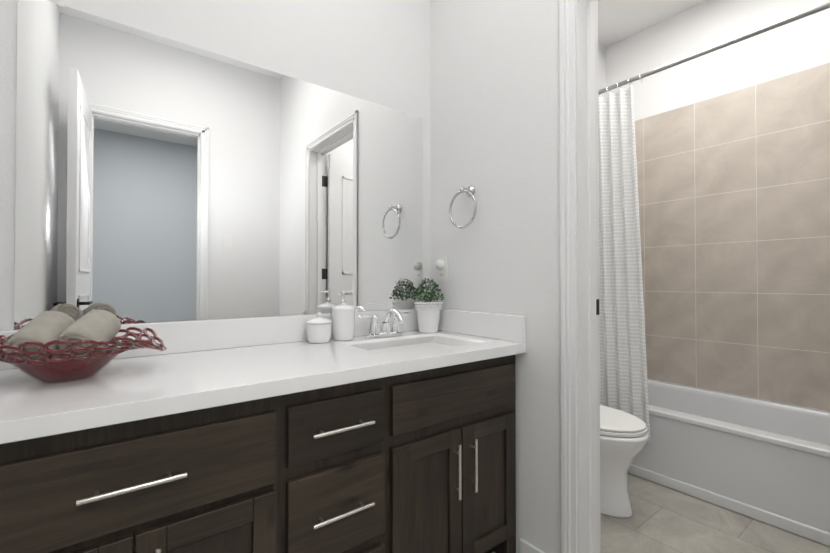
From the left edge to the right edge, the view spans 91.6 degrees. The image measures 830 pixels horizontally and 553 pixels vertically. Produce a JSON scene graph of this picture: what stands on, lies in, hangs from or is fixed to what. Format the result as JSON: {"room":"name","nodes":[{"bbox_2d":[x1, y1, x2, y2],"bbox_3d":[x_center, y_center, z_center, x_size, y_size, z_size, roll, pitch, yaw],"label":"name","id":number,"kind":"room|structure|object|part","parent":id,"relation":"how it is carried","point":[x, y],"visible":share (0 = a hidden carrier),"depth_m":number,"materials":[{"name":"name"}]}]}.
{"room":"bathroom","nodes":[
{"label":"bathroom","id":0,"kind":"room"},
{"bbox_2d":[0,0,605,330],"bbox_3d":[0.125,-0.400,2.264,3.780,3.130,0.140,0,-1,-38],"label":"wall","id":1,"kind":"structure","parent":0,"point":[376,51],"depth_m":1.70,"materials":[{"name":"white paint"}]},
{"bbox_2d":[14,0,421,329],"bbox_3d":[-0.562,-0.339,1.638,1.516,0.996,0.008,0,-1,-38],"label":"mirror","id":2,"kind":"object","parent":1,"relation":"attached to","point":[160,178],"visible":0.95,"depth_m":1.45,"materials":[{"name":"clear glass"}]},
{"bbox_2d":[598,2,829,96],"bbox_3d":[1.386,-1.143,2.196,0.056,0.064,1.516,0,-1,-38],"label":"curtain rod","id":3,"kind":"object","parent":1,"relation":"attached to","point":[814,10],"visible":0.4,"depth_m":2.00,"materials":[{"name":"silver metal"}]},
{"bbox_2d":[598,85,650,441],"bbox_3d":[1.127,-0.091,2.509,0.054,2.027,0.630,0,-1,-38],"label":"shower curtain","id":4,"kind":"object","parent":3,"relation":"hanging from","point":[623,376],"visible":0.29,"depth_m":2.38,"materials":[{"name":"white fabric"}]},
{"bbox_2d":[430,0,600,552],"bbox_3d":[0.894,-0.411,1.209,0.150,3.130,2.470,0,-1,-38],"label":"wall","id":5,"kind":"structure","parent":0,"point":[495,103],"depth_m":1.67,"materials":[{"name":"white paint"}]},
{"bbox_2d":[435,257,446,280],"bbox_3d":[0.123,-0.037,2.044,0.044,0.116,0.072,0,-1,-38],"label":"electrical outlet plate","id":6,"kind":"object","parent":5,"relation":"attached to","point":[441,265],"visible":1,"depth_m":2.04,"materials":[{"name":"white plastic"}]},
{"bbox_2d":[449,185,476,228],"bbox_3d":[0.236,-0.326,1.882,0.067,0.207,0.178,0,-1,-38],"label":"towel ring","id":7,"kind":"object","parent":5,"relation":"attached to","point":[469,191],"visible":1,"depth_m":1.88,"materials":[{"name":"silver metal"}]},
{"bbox_2d":[520,538,544,552],"bbox_3d":[0.531,1.110,1.001,2.620,0.083,2.330,0,-1,-38],"label":"baseboard","id":8,"kind":"structure","parent":5,"relation":"attached to","point":[526,547],"depth_m":1.62,"materials":[{"name":"white paint"}]},
{"bbox_2d":[559,0,577,552],"bbox_3d":[0.886,0.003,1.215,0.186,2.302,0.886,0,-1,-38],"label":"door frame","id":9,"kind":"structure","parent":5,"relation":"attached to","point":[568,309],"depth_m":1.49,"materials":[{"name":"white paint"}]},
{"bbox_2d":[587,0,596,552],"bbox_3d":[0.897,0.034,1.224,0.038,2.240,0.762,0,-1,-38],"label":"door frame","id":10,"kind":"object","parent":9,"relation":"attached to","point":[592,280],"visible":1,"depth_m":1.48,"materials":[{"name":"white paint"}]},
{"bbox_2d":[596,299,598,314],"bbox_3d":[0.934,0.029,1.251,0.054,1.840,0.764,0,-1,-38],"label":"hardware piece","id":11,"kind":"object","parent":10,"relation":"attached to","point":[597,306],"visible":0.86,"depth_m":1.55,"materials":[{"name":"black metal"}]},
{"bbox_2d":[598,0,706,47],"bbox_3d":[1.395,-1.922,2.097,1.707,0.090,1.700,0,-1,-38],"label":"ceiling","id":12,"kind":"structure","parent":0,"point":[619,20],"depth_m":2.88,"materials":[{"name":"white paint"}]},
{"bbox_2d":[492,473,829,552],"bbox_3d":[1.309,1.190,-0.123,4.800,0.100,5.340,0,-1,-38],"label":"floor","id":13,"kind":"structure","parent":0,"point":[662,519],"depth_m":1.84,"materials":[{"name":"tile"}]},
{"bbox_2d":[0,309,525,552],"bbox_3d":[-0.380,0.657,1.385,1.636,0.998,0.614,0,-1,-38],"label":"bathroom vanity","id":14,"kind":"object","parent":13,"relation":"on","point":[275,434],"visible":0.9,"depth_m":1.12,"materials":[{"name":"brown wood"}]},
{"bbox_2d":[0,309,166,381],"bbox_3d":[-0.901,0.176,1.052,0.432,0.175,0.340,0,-1,-38],"label":"bowl","id":15,"kind":"object","parent":14,"relation":"on","point":[51,346],"visible":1,"depth_m":1.00,"materials":[{"name":"red glass"}]},
{"bbox_2d":[306,312,331,342],"bbox_3d":[-0.395,0.209,1.665,0.104,0.122,0.104,0,-1,-38],"label":"jar","id":16,"kind":"object","parent":14,"relation":"on","point":[319,328],"visible":0.98,"depth_m":1.62,"materials":[{"name":"white ceramic"}]},
{"bbox_2d":[331,291,354,340],"bbox_3d":[-0.309,0.167,1.737,0.102,0.208,0.102,0,-1,-38],"label":"soap dispenser","id":17,"kind":"object","parent":14,"relation":"on","point":[343,321],"visible":1,"depth_m":1.70,"materials":[{"name":"white ceramic"}]},
{"bbox_2d":[358,308,411,337],"bbox_3d":[-0.104,0.207,1.811,0.287,0.129,0.171,0,-1,-38],"label":"faucet","id":18,"kind":"object","parent":14,"relation":"on","point":[376,330],"visible":1,"depth_m":1.81,"materials":[{"name":"silver metal"}]},
{"bbox_2d":[412,278,443,332],"bbox_3d":[0.063,0.140,1.989,0.159,0.266,0.158,0,-1,-38],"label":"plant pot","id":19,"kind":"object","parent":14,"relation":"on","point":[428,313],"visible":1,"depth_m":1.95,"materials":[{"name":"white ceramic"}]},
{"bbox_2d":[600,405,648,517],"bbox_3d":[0.851,0.757,2.203,0.450,0.815,0.780,0,-1,-38],"label":"toilet","id":20,"kind":"object","parent":13,"relation":"on","point":[624,437],"visible":0.23,"depth_m":1.95,"materials":[{"name":"white ceramic"}]},
{"bbox_3d":[0.909,0.731,2.128,0.384,0.040,0.571,0,-1,-38],"label":"seat","id":21,"kind":"part","parent":20,"relation":"part of","materials":[{"name":"white plastic"}]},
{"bbox_2d":[628,379,829,546],"bbox_3d":[1.714,0.962,2.426,0.759,0.410,1.516,0,-1,-38],"label":"bathtub","id":22,"kind":"object","parent":13,"relation":"on","point":[765,461],"visible":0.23,"depth_m":2.07,"materials":[{"name":"white ceramic"}]},
{"bbox_2d":[605,0,829,411],"bbox_3d":[2.127,-0.396,2.646,0.143,3.130,1.700,0,-1,-38],"label":"wall","id":23,"kind":"structure","parent":0,"point":[801,44],"depth_m":2.70,"materials":[{"name":"white paint"}]},
{"bbox_2d":[635,62,829,410],"bbox_3d":[1.719,-0.223,2.443,0.749,1.955,1.520,0,-1,-38],"label":"tiled wall","id":24,"kind":"structure","parent":23,"relation":"attached to","point":[734,199],"depth_m":2.57,"materials":[{"name":"beige tile"}]}
]}

